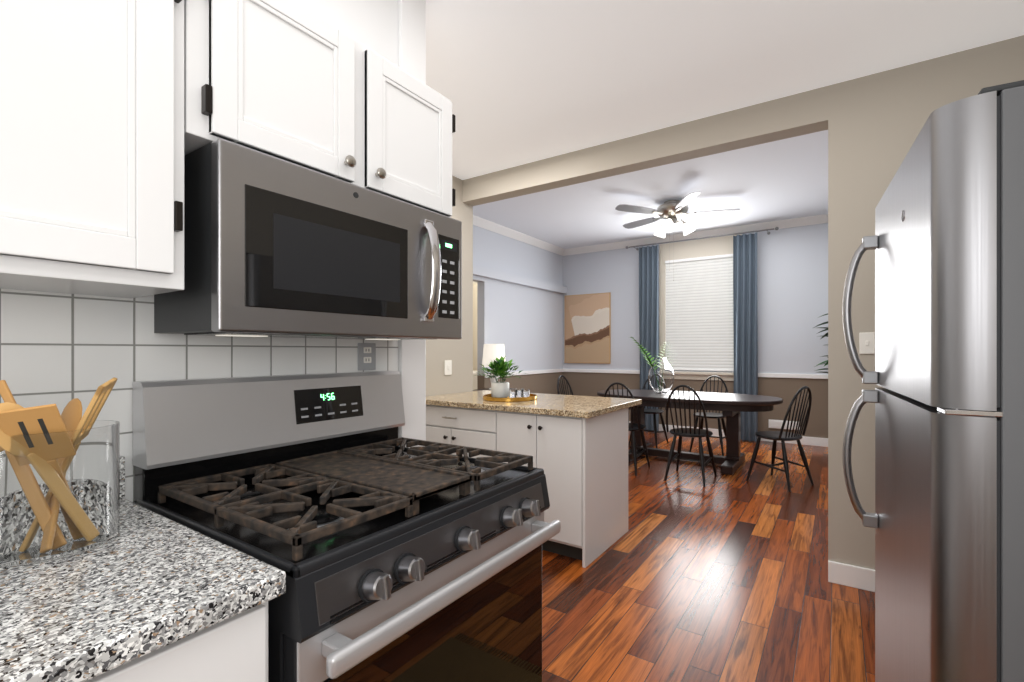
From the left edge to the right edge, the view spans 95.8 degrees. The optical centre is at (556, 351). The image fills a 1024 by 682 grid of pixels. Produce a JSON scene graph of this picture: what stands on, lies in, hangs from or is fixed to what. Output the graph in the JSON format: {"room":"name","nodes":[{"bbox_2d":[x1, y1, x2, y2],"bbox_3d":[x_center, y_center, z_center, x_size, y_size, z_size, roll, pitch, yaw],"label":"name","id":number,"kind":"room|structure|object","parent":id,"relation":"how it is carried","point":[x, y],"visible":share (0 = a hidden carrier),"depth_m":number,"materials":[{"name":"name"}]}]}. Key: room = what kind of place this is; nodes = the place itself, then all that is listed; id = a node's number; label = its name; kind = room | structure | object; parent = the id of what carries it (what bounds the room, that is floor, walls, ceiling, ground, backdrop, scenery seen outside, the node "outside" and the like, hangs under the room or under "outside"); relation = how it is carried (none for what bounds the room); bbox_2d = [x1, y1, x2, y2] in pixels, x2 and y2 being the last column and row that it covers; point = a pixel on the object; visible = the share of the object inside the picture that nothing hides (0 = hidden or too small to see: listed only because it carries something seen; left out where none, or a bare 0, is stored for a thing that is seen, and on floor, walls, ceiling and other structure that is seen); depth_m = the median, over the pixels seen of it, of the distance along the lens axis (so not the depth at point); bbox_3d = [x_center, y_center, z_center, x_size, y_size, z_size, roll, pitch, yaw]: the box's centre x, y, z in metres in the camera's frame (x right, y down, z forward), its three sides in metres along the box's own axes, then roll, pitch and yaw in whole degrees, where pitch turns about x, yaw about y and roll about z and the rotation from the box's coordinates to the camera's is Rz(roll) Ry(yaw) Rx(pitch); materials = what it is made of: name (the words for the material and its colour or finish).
{"room":"dining room and kitchen","nodes":[
{"label":"dining room and kitchen","id":0,"kind":"room"},
{"bbox_2d":[296,0,397,65],"bbox_3d":[-1.390,-0.100,0.707,0.130,2.750,2.960,0,0,31],"label":"wall","id":1,"kind":"structure","parent":0,"point":[372,25],"depth_m":1.71,"materials":[{"name":"white paint"}]},
{"bbox_2d":[0,0,183,297],"bbox_3d":[-1.180,-0.515,0.605,0.323,0.770,1.045,0,0,31],"label":"upper cabinet","id":2,"kind":"object","parent":1,"relation":"attached to","point":[91,147],"visible":1,"depth_m":0.85,"materials":[{"name":"white paint"}]},
{"bbox_2d":[0,289,397,501],"bbox_3d":[-1.367,-0.055,0.617,0.004,0.940,2.832,0,0,31],"label":"tile backsplash","id":3,"kind":"structure","parent":1,"relation":"attached to","point":[60,350],"depth_m":1.12,"materials":[{"name":"white tile"}]},
{"bbox_2d":[358,343,375,370],"bbox_3d":[-0.700,0.020,1.700,0.008,0.100,0.075,0,0,31],"label":"outlet","id":4,"kind":"object","parent":3,"relation":"attached to","point":[366,356],"visible":1,"depth_m":1.70,"materials":[{"name":"grey plastic"}]},
{"bbox_2d":[184,0,454,217],"bbox_3d":[-0.690,-0.683,1.383,0.351,0.433,0.788,0,0,31],"label":"upper cabinet","id":5,"kind":"object","parent":1,"relation":"attached to","point":[295,82],"visible":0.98,"depth_m":1.20,"materials":[{"name":"white paint"}]},
{"bbox_2d":[154,138,461,339],"bbox_3d":[-0.657,-0.249,1.382,0.408,0.418,0.748,0,0,31],"label":"over-the-range microwave","id":6,"kind":"object","parent":5,"relation":"attached to","point":[275,247],"visible":1,"depth_m":1.14,"materials":[{"name":"grey metal"}]},
{"bbox_2d":[398,0,425,447],"bbox_3d":[-0.588,-0.100,1.877,0.022,2.750,0.126,0,0,31],"label":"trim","id":7,"kind":"structure","parent":1,"relation":"attached to","point":[412,62],"depth_m":1.87,"materials":[{"name":"white paint"}]},
{"bbox_2d":[426,176,472,395],"bbox_3d":[-1.252,-0.265,3.374,0.130,3.080,1.740,0,0,31],"label":"wall","id":8,"kind":"structure","parent":0,"point":[457,352],"depth_m":3.96,"materials":[{"name":"beige paint"}]},
{"bbox_2d":[445,360,451,374],"bbox_3d":[-0.899,0.136,3.819,0.010,0.122,0.080,0,0,31],"label":"switch plate","id":9,"kind":"object","parent":8,"relation":"attached to","point":[448,367],"visible":1,"depth_m":3.82,"materials":[{"name":"white plastic"}]},
{"bbox_2d":[473,225,562,394],"bbox_3d":[-0.992,-0.265,6.588,0.130,3.080,4.020,0,0,31],"label":"wall","id":10,"kind":"structure","parent":0,"point":[523,325],"depth_m":7.17,"materials":[{"name":"grey paint"}]},
{"bbox_2d":[473,215,564,254],"bbox_3d":[-0.896,-1.758,6.529,0.095,0.095,3.780,0,0,31],"label":"crown molding","id":11,"kind":"structure","parent":10,"relation":"attached to","point":[544,245],"depth_m":6.96,"materials":[{"name":"white wood"}]},
{"bbox_2d":[473,265,566,293],"bbox_3d":[-0.898,-1.085,6.531,0.090,0.120,4.020,0,0,31],"label":"trim","id":12,"kind":"structure","parent":10,"relation":"attached to","point":[484,272],"depth_m":6.94,"materials":[{"name":"white paint"}]},
{"bbox_2d":[485,369,562,377],"bbox_3d":[-0.449,0.340,7.334,0.022,0.060,2.120,0,0,31],"label":"trim","id":13,"kind":"structure","parent":10,"relation":"attached to","point":[549,370],"depth_m":7.46,"materials":[{"name":"white wood"}]},
{"bbox_2d":[473,130,827,248],"bbox_3d":[1.237,-1.855,5.230,5.350,0.100,4.280,0,0,31],"label":"ceiling","id":14,"kind":"structure","parent":0,"point":[784,179],"depth_m":5.41,"materials":[{"name":"white paint"}]},
{"bbox_2d":[615,192,739,280],"bbox_3d":[1.435,-1.323,5.636,1.478,0.961,1.420,0,0,31],"label":"ceiling fan light","id":15,"kind":"object","parent":14,"relation":"hanging from","point":[671,212],"visible":1,"depth_m":5.48,"materials":[{"name":"white glass"}]},
{"bbox_2d":[563,223,827,437],"bbox_3d":[2.265,-0.265,7.034,5.230,3.080,0.130,0,0,31],"label":"wall","id":16,"kind":"structure","parent":0,"point":[792,285],"depth_m":6.50,"materials":[{"name":"grey paint"}]},
{"bbox_2d":[565,292,610,363],"bbox_3d":[0.523,-0.391,8.000,0.890,1.202,0.028,0,0,31],"label":"canvas art","id":17,"kind":"object","parent":16,"relation":"attached to","point":[587,328],"visible":1,"depth_m":7.97,"materials":[{"name":"brown fabric"}]},
{"bbox_2d":[562,214,827,255],"bbox_3d":[2.262,-1.758,6.903,5.100,0.095,0.095,0,0,31],"label":"crown molding","id":18,"kind":"structure","parent":16,"relation":"attached to","point":[818,219],"depth_m":6.88,"materials":[{"name":"white"}]},
{"bbox_2d":[563,369,827,378],"bbox_3d":[2.279,0.340,6.932,5.100,0.060,0.028,0,0,31],"label":"trim","id":19,"kind":"structure","parent":16,"relation":"attached to","point":[806,376],"depth_m":6.81,"materials":[{"name":"white"}]},
{"bbox_2d":[659,234,741,380],"bbox_3d":[2.149,-0.632,6.993,1.294,2.135,0.060,0,0,31],"label":"window","id":20,"kind":"structure","parent":16,"relation":"in","point":[722,245],"depth_m":7.10,"materials":[{"name":"beige"}]},
{"bbox_2d":[665,254,733,370],"bbox_3d":[2.151,-0.564,6.996,1.024,1.719,0.037,0,0,31],"label":"window blinds","id":21,"kind":"object","parent":20,"relation":"attached to","point":[709,346],"visible":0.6,"depth_m":6.98,"materials":[{"name":"white plastic"}]},
{"bbox_2d":[625,227,778,250],"bbox_3d":[2.110,-1.675,6.943,2.248,0.058,0.183,0,0,31],"label":"curtain rod","id":22,"kind":"object","parent":16,"relation":"attached to","point":[768,233],"visible":0.98,"depth_m":6.78,"materials":[{"name":"silver metal"}]},
{"bbox_2d":[639,232,757,441],"bbox_3d":[2.060,-0.198,6.895,1.745,2.915,0.087,0,0,31],"label":"curtains","id":23,"kind":"object","parent":22,"relation":"hanging from","point":[745,324],"depth_m":6.57,"materials":[{"name":"blue fabric"}]},
{"bbox_2d":[629,422,827,446],"bbox_3d":[2.282,1.218,6.936,5.100,0.115,0.019,0,0,31],"label":"baseboard","id":24,"kind":"structure","parent":16,"relation":"attached to","point":[812,441],"depth_m":6.29,"materials":[{"name":"white wood"}]},
{"bbox_2d":[769,419,799,429],"bbox_3d":[3.150,1.020,6.391,0.390,0.120,0.013,0,0,31],"label":"air vent","id":25,"kind":"object","parent":16,"relation":"in","point":[777,424],"visible":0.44,"depth_m":6.42,"materials":[{"name":"white metal"}]},
{"bbox_2d":[542,431,874,681],"bbox_3d":[-0.500,1.325,4.637,7.900,0.100,11.000,0,0,31],"label":"floor","id":26,"kind":"structure","parent":0,"point":[689,577],"depth_m":2.46,"materials":[{"name":"brown wood"}]},
{"bbox_2d":[0,456,285,681],"bbox_3d":[-1.261,0.764,0.081,0.728,1.022,1.987,0,0,31],"label":"countertop","id":27,"kind":"structure","parent":26,"relation":"on","point":[145,595],"depth_m":0.67,"materials":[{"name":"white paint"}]},
{"bbox_2d":[0,377,119,566],"bbox_3d":[-0.906,0.201,0.824,0.191,0.303,0.185,0,0,31],"label":"utensil holder","id":28,"kind":"object","parent":27,"relation":"on","point":[59,486],"visible":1,"depth_m":0.78,"materials":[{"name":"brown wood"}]},
{"bbox_2d":[133,371,560,681],"bbox_3d":[-0.509,0.675,1.253,0.787,1.200,0.760,0,0,31],"label":"gas range","id":29,"kind":"object","parent":26,"relation":"on","point":[363,527],"visible":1,"depth_m":1.12,"materials":[{"name":"brushed stainless steel"},{"name":"black enamel"},{"name":"black glass"}]},
{"bbox_2d":[473,371,476,389],"bbox_3d":[-1.124,0.815,8.179,0.950,0.920,2.200,0,0,31],"label":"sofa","id":30,"kind":"object","parent":26,"relation":"on","point":[474,380],"depth_m":8.11,"materials":[{"name":"beige fabric"}]},
{"bbox_2d":[473,388,514,390],"bbox_3d":[-0.875,0.895,6.224,0.390,0.760,0.600,0,0,31],"label":"console table","id":31,"kind":"object","parent":26,"relation":"on","point":[487,389],"visible":0.02,"depth_m":6.20,"materials":[{"name":"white wood"}]},
{"bbox_2d":[482,344,505,389],"bbox_3d":[-0.845,0.205,6.205,0.320,0.620,0.320,0,0,31],"label":"table lamp","id":32,"kind":"object","parent":31,"relation":"on","point":[492,352],"visible":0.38,"depth_m":6.08,"materials":[{"name":"white fabric"}]},
{"bbox_2d":[426,390,641,567],"bbox_3d":[-0.246,0.814,3.428,1.525,0.922,0.861,0,0,31],"label":"kitchen island","id":33,"kind":"object","parent":26,"relation":"on","point":[575,447],"depth_m":2.93,"materials":[{"name":"white paint"}]},
{"bbox_2d":[483,393,536,401],"bbox_3d":[-0.344,0.338,3.395,0.398,0.030,0.398,0,0,31],"label":"tray","id":34,"kind":"object","parent":33,"relation":"on","point":[489,397],"visible":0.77,"depth_m":3.23,"materials":[{"name":"gold metal"}]},
{"bbox_2d":[473,356,526,397],"bbox_3d":[-0.425,0.189,3.458,0.402,0.312,0.352,0,0,31],"label":"potted plant","id":35,"kind":"object","parent":34,"relation":"on","point":[499,367],"visible":1,"depth_m":3.41,"materials":[{"name":"green plant"}]},
{"bbox_2d":[509,388,528,397],"bbox_3d":[-0.273,0.311,3.348,0.150,0.068,0.063,0,0,-17],"label":"glasses","id":36,"kind":"object","parent":34,"relation":"on","point":[518,392],"visible":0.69,"depth_m":3.30,"materials":[{"name":"clear glass"}]},
{"bbox_2d":[557,375,573,394],"bbox_3d":[0.260,0.799,6.083,0.487,0.957,0.424,0,0,31],"label":"dining chair","id":37,"kind":"object","parent":26,"relation":"on","point":[558,385],"visible":0.27,"depth_m":6.19,"materials":[{"name":"black paint"}]},
{"bbox_2d":[604,382,649,475],"bbox_3d":[0.733,0.799,4.978,0.437,0.957,0.499,0,0,31],"label":"dining chair","id":38,"kind":"object","parent":26,"relation":"on","point":[632,427],"visible":0.42,"depth_m":4.80,"materials":[{"name":"black paint"}]},
{"bbox_2d":[628,379,668,447],"bbox_3d":[1.266,0.799,6.334,0.433,0.957,0.497,0,0,31],"label":"dining chair","id":39,"kind":"object","parent":26,"relation":"on","point":[653,411],"visible":0.4,"depth_m":6.26,"materials":[{"name":"black paint"}]},
{"bbox_2d":[597,389,782,474],"bbox_3d":[1.468,0.890,5.370,2.100,0.770,1.000,0,0,31],"label":"oval dining table","id":40,"kind":"object","parent":26,"relation":"on","point":[731,406],"visible":0.69,"depth_m":5.04,"materials":[{"name":"black wood"}]},
{"bbox_2d":[628,336,676,393],"bbox_3d":[1.178,0.162,5.698,0.622,0.685,0.728,0,0,31],"label":"vase","id":41,"kind":"object","parent":40,"relation":"on","point":[661,376],"visible":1,"depth_m":5.44,"materials":[{"name":"clear glass"}]},
{"bbox_2d":[664,385,716,486],"bbox_3d":[1.331,0.799,4.607,0.424,0.957,0.487,0,0,31],"label":"dining chair","id":42,"kind":"object","parent":26,"relation":"on","point":[694,432],"visible":1,"depth_m":4.50,"materials":[{"name":"black paint"}]},
{"bbox_2d":[689,375,727,455],"bbox_3d":[1.972,0.799,5.909,0.424,0.957,0.487,0,0,31],"label":"dining chair","id":43,"kind":"object","parent":26,"relation":"on","point":[712,415],"visible":0.65,"depth_m":5.89,"materials":[{"name":"black paint"}]},
{"bbox_2d":[746,386,813,491],"bbox_3d":[2.164,0.799,4.437,0.424,0.957,0.487,0,0,-32],"label":"dining chair","id":44,"kind":"object","parent":26,"relation":"on","point":[781,435],"visible":1,"depth_m":4.34,"materials":[{"name":"black paint"}]},
{"bbox_2d":[813,313,827,372],"bbox_3d":[3.574,0.315,5.576,0.853,1.920,0.829,0,0,31],"label":"plant","id":45,"kind":"object","parent":26,"relation":"on","point":[823,336],"visible":0.04,"depth_m":5.70,"materials":[{"name":"green plant"}]},
{"bbox_2d":[843,80,1023,681],"bbox_3d":[1.168,0.395,1.069,0.810,1.761,0.751,0,0,27],"label":"refrigerator","id":46,"kind":"object","parent":26,"relation":"on","point":[945,520],"visible":1,"depth_m":0.88,"materials":[{"name":"grey metal"}]},
{"bbox_2d":[426,0,1023,179],"bbox_3d":[-0.480,-1.690,1.018,3.900,0.430,4.700,0,0,31],"label":"ceiling","id":47,"kind":"structure","parent":0,"point":[518,82],"depth_m":2.30,"materials":[{"name":"white paint"}]},
{"bbox_2d":[463,35,1023,569],"bbox_3d":[0.780,-0.265,3.078,3.650,3.080,0.130,0,0,31],"label":"wall","id":48,"kind":"structure","parent":0,"point":[876,122],"depth_m":2.52,"materials":[{"name":"beige paint"}]},
{"bbox_2d":[828,560,874,591],"bbox_3d":[1.902,1.218,2.309,0.934,0.115,0.016,0,0,31],"label":"baseboard","id":49,"kind":"structure","parent":48,"relation":"attached to","point":[862,578],"depth_m":2.49,"materials":[{"name":"white wood"}]},
{"bbox_2d":[859,332,874,353],"bbox_3d":[1.658,-0.043,2.462,0.070,0.115,0.010,0,0,31],"label":"switch plate","id":50,"kind":"object","parent":48,"relation":"attached to","point":[866,343],"visible":1,"depth_m":2.46,"materials":[{"name":"white plastic"}]},
{"bbox_3d":[-1.588,-0.265,7.993,2.350,3.080,6.200,0,0,31],"label":"wall","id":51,"kind":"structure","parent":0,"visible":0},
{"bbox_2d":[473,283,476,370],"bbox_3d":[-2.005,-0.085,9.184,0.100,2.680,3.200,0,0,31],"label":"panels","id":52,"kind":"object","parent":51,"relation":"hanging from","point":[474,326],"visible":0.02,"depth_m":9.67,"materials":[{"name":"beige paint"}]}
]}

